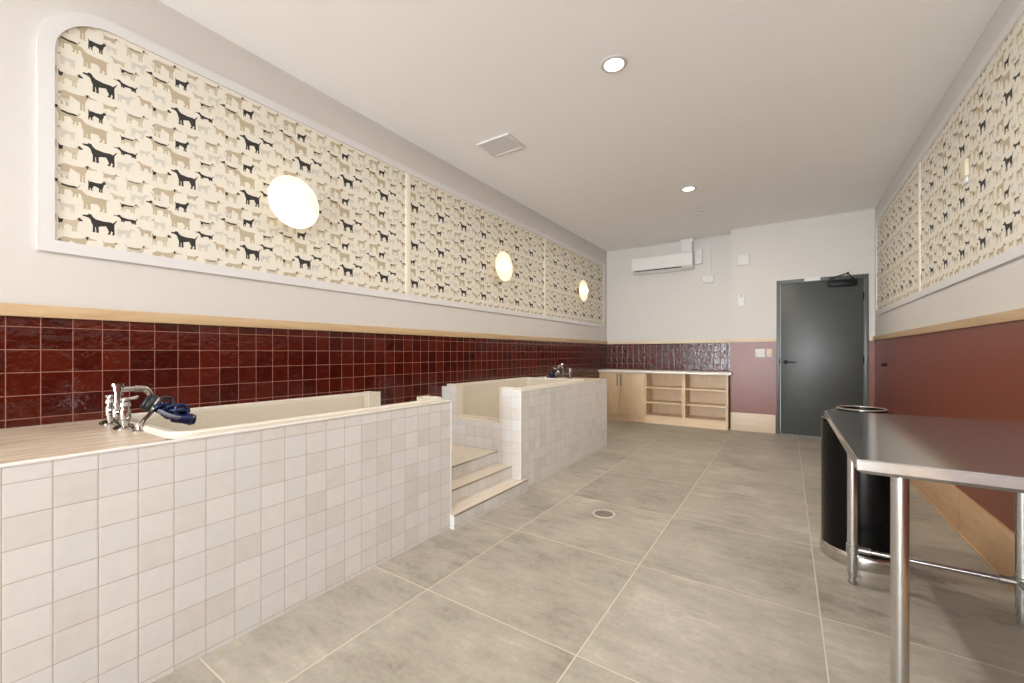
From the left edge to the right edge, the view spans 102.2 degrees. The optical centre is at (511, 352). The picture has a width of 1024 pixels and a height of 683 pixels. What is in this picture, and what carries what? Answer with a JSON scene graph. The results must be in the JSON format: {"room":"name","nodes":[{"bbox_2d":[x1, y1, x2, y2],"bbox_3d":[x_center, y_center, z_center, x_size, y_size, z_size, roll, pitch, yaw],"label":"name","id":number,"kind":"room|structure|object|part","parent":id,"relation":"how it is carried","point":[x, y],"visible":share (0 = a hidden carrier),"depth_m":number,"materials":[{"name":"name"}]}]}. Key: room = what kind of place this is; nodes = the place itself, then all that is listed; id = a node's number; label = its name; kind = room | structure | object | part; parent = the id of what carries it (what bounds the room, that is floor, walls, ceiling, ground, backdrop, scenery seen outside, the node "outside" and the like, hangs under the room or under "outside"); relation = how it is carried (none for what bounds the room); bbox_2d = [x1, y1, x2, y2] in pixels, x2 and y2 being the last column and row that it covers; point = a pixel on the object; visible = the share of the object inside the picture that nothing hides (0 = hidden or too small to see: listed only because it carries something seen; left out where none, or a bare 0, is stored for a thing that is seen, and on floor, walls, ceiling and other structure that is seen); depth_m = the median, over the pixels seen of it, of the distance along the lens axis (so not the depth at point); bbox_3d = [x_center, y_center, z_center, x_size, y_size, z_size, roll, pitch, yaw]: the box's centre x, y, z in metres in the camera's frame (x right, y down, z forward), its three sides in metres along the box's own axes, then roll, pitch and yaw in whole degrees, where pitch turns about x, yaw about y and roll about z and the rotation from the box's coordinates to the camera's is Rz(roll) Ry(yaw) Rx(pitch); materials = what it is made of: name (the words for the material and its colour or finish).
{"room":"dog grooming room","nodes":[
{"label":"dog grooming room","id":0,"kind":"room"},
{"bbox_2d":[0,0,606,428],"bbox_3d":[-2.557,-0.368,1.510,0.126,3.177,15.678,0,0,34],"label":"wall","id":1,"kind":"structure","parent":0,"point":[53,370],"depth_m":2.48,"materials":[{"name":"white paint"}]},
{"bbox_2d":[0,302,606,343],"bbox_3d":[-2.501,-0.194,1.472,0.022,0.057,15.678,0,0,34],"label":"trim","id":2,"kind":"structure","parent":1,"relation":"attached to","point":[6,309],"depth_m":2.50,"materials":[{"name":"brown wood"}]},
{"bbox_2d":[36,12,604,326],"bbox_3d":[-0.220,-1.091,4.900,0.015,1.225,7.169,0,0,34],"label":"panel","id":3,"kind":"object","parent":1,"relation":"attached to","point":[147,154],"visible":0.95,"depth_m":2.62,"materials":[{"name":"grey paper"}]},
{"bbox_2d":[268,175,318,228],"bbox_3d":[-1.496,-1.030,2.835,0.173,0.353,0.353,0,0,34],"label":"wall sconce","id":4,"kind":"object","parent":3,"relation":"attached to","point":[294,203],"visible":1,"depth_m":2.81,"materials":[{"name":"white glass"}]},
{"bbox_3d":[-1.461,-1.030,2.811,0.089,0.110,0.110,0,0,34],"label":"globe","id":5,"kind":"part","parent":4,"relation":"part of"},
{"bbox_2d":[495,251,512,280],"bbox_3d":[-0.099,-1.030,4.932,0.173,0.353,0.353,0,0,34],"label":"wall sconce","id":6,"kind":"object","parent":3,"relation":"attached to","point":[503,264],"visible":1,"depth_m":4.90,"materials":[{"name":"beige glass"}]},
{"bbox_3d":[-0.064,-1.030,4.909,0.089,0.110,0.110,0,0,34],"label":"globe","id":7,"kind":"part","parent":6,"relation":"part of"},
{"bbox_2d":[577,280,587,300],"bbox_3d":[1.181,-1.030,6.855,0.173,0.353,0.353,0,0,34],"label":"wall sconce","id":8,"kind":"object","parent":3,"relation":"attached to","point":[582,290],"visible":1,"depth_m":6.82,"materials":[{"name":"beige glass"}]},
{"bbox_3d":[1.216,-1.030,6.831,0.089,0.110,0.110,0,0,34],"label":"globe","id":9,"kind":"part","parent":8,"relation":"part of"},
{"bbox_2d":[158,0,1001,251],"bbox_3d":[-0.885,-2.007,0.396,4.143,0.100,15.918,0,0,34],"label":"ceiling","id":10,"kind":"structure","parent":0,"point":[776,111],"depth_m":3.01,"materials":[{"name":"white paint"}]},
{"bbox_2d":[476,133,525,157],"bbox_3d":[-0.101,-1.950,3.894,0.365,0.014,0.300,0,0,34],"label":"ceiling vent","id":11,"kind":"object","parent":10,"relation":"in","point":[504,144],"visible":1,"depth_m":3.88,"materials":[{"name":"white metal"}]},
{"bbox_2d":[601,54,626,72],"bbox_3d":[0.691,-1.952,2.796,0.176,0.010,0.176,0,0,34],"label":"recessed light","id":12,"kind":"object","parent":10,"relation":"in","point":[613,63],"visible":1,"depth_m":2.79,"materials":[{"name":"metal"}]},
{"bbox_2d":[681,186,696,191],"bbox_3d":[2.104,-1.952,4.918,0.176,0.010,0.176,0,0,34],"label":"recessed light","id":13,"kind":"object","parent":10,"relation":"in","point":[686,188],"visible":1,"depth_m":4.91,"materials":[{"name":"metal"}]},
{"bbox_2d":[152,419,1023,682],"bbox_3d":[-0.885,1.270,0.396,4.143,0.100,15.918,0,0,34],"label":"floor","id":14,"kind":"structure","parent":0,"point":[710,566],"depth_m":2.09,"materials":[{"name":"tile"}]},
{"bbox_2d":[0,391,451,682],"bbox_3d":[-1.418,0.765,2.247,0.949,0.909,2.169,0,0,34],"label":"tub","id":15,"kind":"object","parent":14,"relation":"on","point":[127,556],"visible":0.87,"depth_m":1.66,"materials":[{"name":"white tile"}]},
{"bbox_2d":[98,383,153,429],"bbox_3d":[-1.782,0.237,1.929,0.298,0.199,0.180,0,0,34],"label":"tub faucet","id":16,"kind":"object","parent":15,"relation":"on","point":[116,406],"visible":0.98,"depth_m":1.88,"materials":[{"name":"silver metal"}]},
{"bbox_3d":[-1.884,0.202,1.959,0.065,0.025,0.026,0,0,-33],"label":"lever","id":17,"kind":"part","parent":16,"relation":"part of","materials":[{"name":"silver metal"}]},
{"bbox_3d":[-1.701,0.202,1.837,0.065,0.025,0.026,0,0,-33],"label":"lever","id":18,"kind":"part","parent":16,"relation":"part of","materials":[{"name":"silver metal"}]},
{"bbox_3d":[-1.768,0.192,1.946,0.036,0.078,0.136,0,0,34],"label":"spout","id":19,"kind":"part","parent":16,"relation":"part of","materials":[{"name":"silver metal"}]},
{"bbox_2d":[132,394,196,431],"bbox_3d":[-1.614,0.278,1.933,0.216,0.165,0.328,0,0,-36],"label":"hose","id":20,"kind":"object","parent":15,"relation":"on","point":[151,404],"visible":0.99,"depth_m":1.99,"materials":[{"name":"blue rubber"}]},
{"bbox_2d":[115,391,442,439],"bbox_3d":[-1.240,0.576,2.487,0.859,0.529,1.573,0,0,34],"label":"basin","id":21,"kind":"object","parent":15,"relation":"in","point":[210,420],"depth_m":2.48,"materials":[{"name":"beige ceramic"}]},
{"bbox_2d":[450,444,528,529],"bbox_3d":[-0.537,1.060,3.529,0.994,0.319,0.986,0,0,34],"label":"tiled steps","id":22,"kind":"structure","parent":14,"relation":"on","point":[480,484],"depth_m":3.37,"materials":[{"name":"white tile"}]},
{"bbox_2d":[442,376,606,486],"bbox_3d":[0.265,0.765,4.773,0.949,0.909,2.093,0,0,34],"label":"tub","id":23,"kind":"object","parent":14,"relation":"on","point":[539,427],"visible":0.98,"depth_m":4.12,"materials":[{"name":"white tile"}]},
{"bbox_2d":[447,377,584,423],"bbox_3d":[0.121,0.576,4.531,0.859,0.529,1.531,0,0,34],"label":"basin","id":24,"kind":"object","parent":23,"relation":"in","point":[498,401],"depth_m":4.28,"materials":[{"name":"beige ceramic"}]},
{"bbox_2d":[544,368,561,377],"bbox_3d":[0.466,0.278,5.347,0.216,0.165,0.328,0,0,-36],"label":"hose","id":25,"kind":"object","parent":23,"relation":"on","point":[558,371],"visible":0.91,"depth_m":5.25,"materials":[{"name":"blue rubber"}]},
{"bbox_2d":[552,363,572,378],"bbox_3d":[0.635,0.237,5.349,0.298,0.199,0.180,0,0,34],"label":"tub faucet","id":26,"kind":"object","parent":23,"relation":"on","point":[569,373],"visible":0.81,"depth_m":5.33,"materials":[{"name":"silver metal"}]},
{"bbox_2d":[592,509,615,518],"bbox_3d":[0.695,1.218,3.122,0.172,0.005,0.172,0,0,34],"label":"floor drain","id":27,"kind":"object","parent":14,"relation":"on","point":[600,513],"visible":1,"depth_m":3.12,"materials":[{"name":"silver metal"}]},
{"bbox_2d":[599,372,644,421],"bbox_3d":[2.064,0.786,7.575,0.830,0.867,0.440,0,0,34],"label":"base cabinet","id":28,"kind":"object","parent":14,"relation":"on","point":[625,391],"visible":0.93,"depth_m":7.37,"materials":[{"name":"brown wood"}]},
{"bbox_3d":[1.780,0.732,7.545,0.384,0.747,0.018,0,0,34],"label":"door","id":29,"kind":"part","parent":28,"relation":"part of","materials":[{"name":"brown wood"}]},
{"bbox_3d":[2.125,0.732,7.315,0.434,0.747,0.018,0,0,34],"label":"door","id":30,"kind":"part","parent":28,"relation":"part of","materials":[{"name":"brown wood"}]},
{"bbox_2d":[598,369,732,374],"bbox_3d":[2.619,0.332,7.191,2.183,0.040,0.464,0,0,34],"label":"countertop","id":31,"kind":"structure","parent":28,"relation":"on","point":[600,370],"depth_m":6.94,"materials":[{"name":"white stone"}]},
{"bbox_2d":[645,373,729,429],"bbox_3d":[2.963,0.786,7.004,1.296,0.867,0.394,0,0,34],"label":"open shelf unit","id":32,"kind":"object","parent":14,"relation":"on","point":[688,400],"visible":0.89,"depth_m":7.03,"materials":[{"name":"brown wood"}]},
{"bbox_3d":[2.436,0.724,7.355,0.028,0.742,0.394,0,0,34],"label":"panel","id":33,"kind":"part","parent":32,"relation":"part of","materials":[{"name":"brown wood"}]},
{"bbox_3d":[2.688,0.861,7.183,0.583,0.022,0.378,0,0,34],"label":"shelf","id":34,"kind":"part","parent":32,"relation":"part of","materials":[{"name":"brown wood"}]},
{"bbox_3d":[2.688,0.604,7.183,0.583,0.022,0.378,0,0,34],"label":"shelf","id":35,"kind":"part","parent":32,"relation":"part of","materials":[{"name":"brown wood"}]},
{"bbox_3d":[2.957,1.089,7.001,1.232,0.018,0.382,0,0,34],"label":"panel","id":36,"kind":"part","parent":32,"relation":"part of","materials":[{"name":"brown wood"}]},
{"bbox_3d":[3.066,0.724,7.165,1.232,0.742,0.012,0,0,34],"label":"panel","id":37,"kind":"part","parent":32,"relation":"part of","materials":[{"name":"brown wood"}]},
{"bbox_3d":[3.221,0.861,6.827,0.598,0.022,0.378,0,0,34],"label":"shelf","id":38,"kind":"part","parent":32,"relation":"part of","materials":[{"name":"brown wood"}]},
{"bbox_3d":[3.221,0.604,6.827,0.598,0.022,0.378,0,0,34],"label":"shelf","id":39,"kind":"part","parent":32,"relation":"part of","materials":[{"name":"brown wood"}]},
{"bbox_3d":[3.488,0.786,6.655,0.036,0.867,0.394,0,0,34],"label":"panel","id":40,"kind":"part","parent":32,"relation":"part of","materials":[{"name":"brown wood"}]},
{"bbox_2d":[820,405,893,574],"bbox_3d":[2.086,0.774,2.461,0.404,0.892,0.404,0,0,34],"label":"trash can","id":41,"kind":"object","parent":14,"relation":"on","point":[873,490],"visible":0.54,"depth_m":2.37,"materials":[{"name":"black metal"}]},
{"bbox_2d":[825,410,1023,682],"bbox_3d":[1.738,0.772,1.586,0.780,0.895,1.303,0,0,34],"label":"work table","id":42,"kind":"object","parent":14,"relation":"on","point":[987,454],"visible":1,"depth_m":1.39,"materials":[{"name":"metal"}]},
{"bbox_3d":[1.800,0.761,2.183,0.043,0.793,0.043,0,0,34],"label":"leg","id":43,"kind":"part","parent":42,"relation":"part of","materials":[{"name":"metal"}]},
{"bbox_3d":[1.189,0.761,1.265,0.043,0.793,0.043,0,0,34],"label":"leg","id":44,"kind":"part","parent":42,"relation":"part of","materials":[{"name":"metal"}]},
{"bbox_3d":[2.293,0.761,1.855,0.043,0.793,0.043,0,0,34],"label":"leg","id":45,"kind":"part","parent":42,"relation":"part of","materials":[{"name":"metal"}]},
{"bbox_2d":[607,234,730,371],"bbox_3d":[2.767,-0.368,7.450,2.163,3.177,0.126,0,0,34],"label":"wall","id":46,"kind":"structure","parent":0,"point":[675,305],"depth_m":7.36,"materials":[{"name":"white paint"}]},
{"bbox_2d":[632,251,693,274],"bbox_3d":[2.664,-1.577,7.329,1.030,0.295,0.200,0,0,34],"label":"air conditioner","id":47,"kind":"object","parent":46,"relation":"attached to","point":[681,261],"visible":1,"depth_m":7.23,"materials":[{"name":"white plastic"}]},
{"bbox_2d":[607,339,729,343],"bbox_3d":[2.739,-0.194,7.388,2.141,0.057,0.022,0,0,34],"label":"trim","id":48,"kind":"structure","parent":46,"relation":"attached to","point":[718,340],"depth_m":7.34,"materials":[{"name":"brown wood"}]},
{"bbox_2d":[680,238,693,251],"bbox_3d":[3.029,-1.841,7.149,0.208,0.231,0.098,0,0,34],"label":"box","id":49,"kind":"object","parent":46,"relation":"attached to","point":[686,244],"visible":0.8,"depth_m":7.11,"materials":[{"name":"white paint"}]},
{"bbox_2d":[695,249,702,263],"bbox_3d":[3.194,-1.643,7.058,0.117,0.245,0.066,0,0,34],"label":"box","id":50,"kind":"object","parent":46,"relation":"attached to","point":[699,252],"visible":1,"depth_m":7.03,"materials":[{"name":"white plastic"}]},
{"bbox_2d":[694,241,713,282],"bbox_3d":[3.263,-1.536,7.024,0.316,0.702,0.047,0,0,34],"label":"conduit","id":51,"kind":"object","parent":46,"relation":"attached to","point":[709,278],"visible":1,"depth_m":6.98,"materials":[{"name":"white paint"}]},
{"bbox_2d":[730,209,874,428],"bbox_3d":[4.312,-0.368,6.251,1.742,3.177,0.409,0,0,34],"label":"wall","id":52,"kind":"structure","parent":0,"point":[836,244],"depth_m":6.25,"materials":[{"name":"white paint"}]},
{"bbox_2d":[738,294,744,305],"bbox_3d":[3.592,-0.826,6.470,0.097,0.192,0.034,0,0,34],"label":"wall sensor","id":53,"kind":"object","parent":52,"relation":"attached to","point":[741,297],"visible":1,"depth_m":6.46,"materials":[{"name":"white plastic"}]},
{"bbox_2d":[738,254,749,265],"bbox_3d":[3.622,-1.453,6.443,0.157,0.170,0.046,0,0,34],"label":"fire alarm","id":54,"kind":"object","parent":52,"relation":"attached to","point":[743,259],"visible":1,"depth_m":6.43,"materials":[{"name":"white plastic"}]},
{"bbox_2d":[730,338,775,341],"bbox_3d":[3.727,-0.194,6.387,0.614,0.057,0.022,0,0,34],"label":"trim","id":55,"kind":"structure","parent":52,"relation":"attached to","point":[747,339],"depth_m":6.36,"materials":[{"name":"brown wood"}]},
{"bbox_2d":[731,412,775,433],"bbox_3d":[4.186,1.080,6.080,1.718,0.280,0.016,0,0,34],"label":"baseboard","id":56,"kind":"structure","parent":52,"relation":"attached to","point":[764,423],"depth_m":6.37,"materials":[{"name":"brown wood"}]},
{"bbox_2d":[755,349,764,356],"bbox_3d":[3.808,0.005,6.334,0.132,0.126,0.013,0,0,34],"label":"light switch","id":57,"kind":"object","parent":52,"relation":"attached to","point":[758,352],"visible":1,"depth_m":6.33,"materials":[{"name":"white plastic"}]},
{"bbox_2d":[767,349,771,356],"bbox_3d":[3.908,0.002,6.269,0.071,0.120,0.011,0,0,34],"label":"power outlet","id":58,"kind":"object","parent":52,"relation":"attached to","point":[769,351],"visible":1,"depth_m":6.26,"materials":[{"name":"beige plastic"}]},
{"bbox_2d":[776,272,868,436],"bbox_3d":[4.416,0.060,5.910,1.061,2.320,0.331,0,0,34],"label":"door","id":59,"kind":"structure","parent":52,"relation":"in","point":[824,361],"depth_m":5.94,"materials":[{"name":"grey paint"}]},
{"bbox_3d":[4.344,-1.069,5.972,0.186,0.053,0.006,0,0,34],"label":"white frame plate","id":60,"kind":"part","parent":59,"relation":"part of","materials":[{"name":"paint"}]},
{"bbox_3d":[4.571,-1.058,5.716,0.272,0.085,0.179,0,0,34],"label":"closer arm","id":61,"kind":"part","parent":59,"relation":"part of","materials":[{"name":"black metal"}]},
{"bbox_2d":[875,0,1023,532],"bbox_3d":[0.787,-0.368,-0.718,0.124,3.177,15.678,0,0,34],"label":"wall","id":62,"kind":"structure","parent":0,"point":[977,372],"depth_m":2.80,"materials":[{"name":"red paint"}]},
{"bbox_2d":[873,308,1023,340],"bbox_3d":[0.651,-0.194,-0.798,0.022,0.057,15.393,0,0,34],"label":"trim","id":63,"kind":"structure","parent":62,"relation":"attached to","point":[1017,314],"depth_m":2.70,"materials":[{"name":"brown wood"}]},
{"bbox_2d":[875,0,1023,314],"bbox_3d":[3.106,-1.125,2.884,0.015,1.272,6.257,0,0,34],"label":"panel","id":64,"kind":"object","parent":62,"relation":"attached to","point":[934,233],"visible":0.99,"depth_m":2.75,"materials":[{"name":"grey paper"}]},
{"bbox_2d":[960,158,968,186],"bbox_3d":[2.998,-1.192,2.734,0.021,0.155,0.105,0,0,34],"label":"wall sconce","id":65,"kind":"object","parent":64,"relation":"attached to","point":[964,166],"visible":1,"depth_m":2.71,"materials":[{"name":"beige plastic"}]},
{"bbox_3d":[3.005,-1.137,2.738,0.013,0.045,0.090,0,0,34],"label":"casing","id":66,"kind":"part","parent":65,"relation":"part of","materials":[{"name":"white paint"}]},
{"bbox_2d":[910,479,1014,592],"bbox_3d":[0.638,1.080,-0.803,0.030,0.280,15.371,0,0,34],"label":"baseboard","id":67,"kind":"structure","parent":62,"relation":"attached to","point":[993,541],"depth_m":2.54,"materials":[{"name":"brown wood"}]}
]}

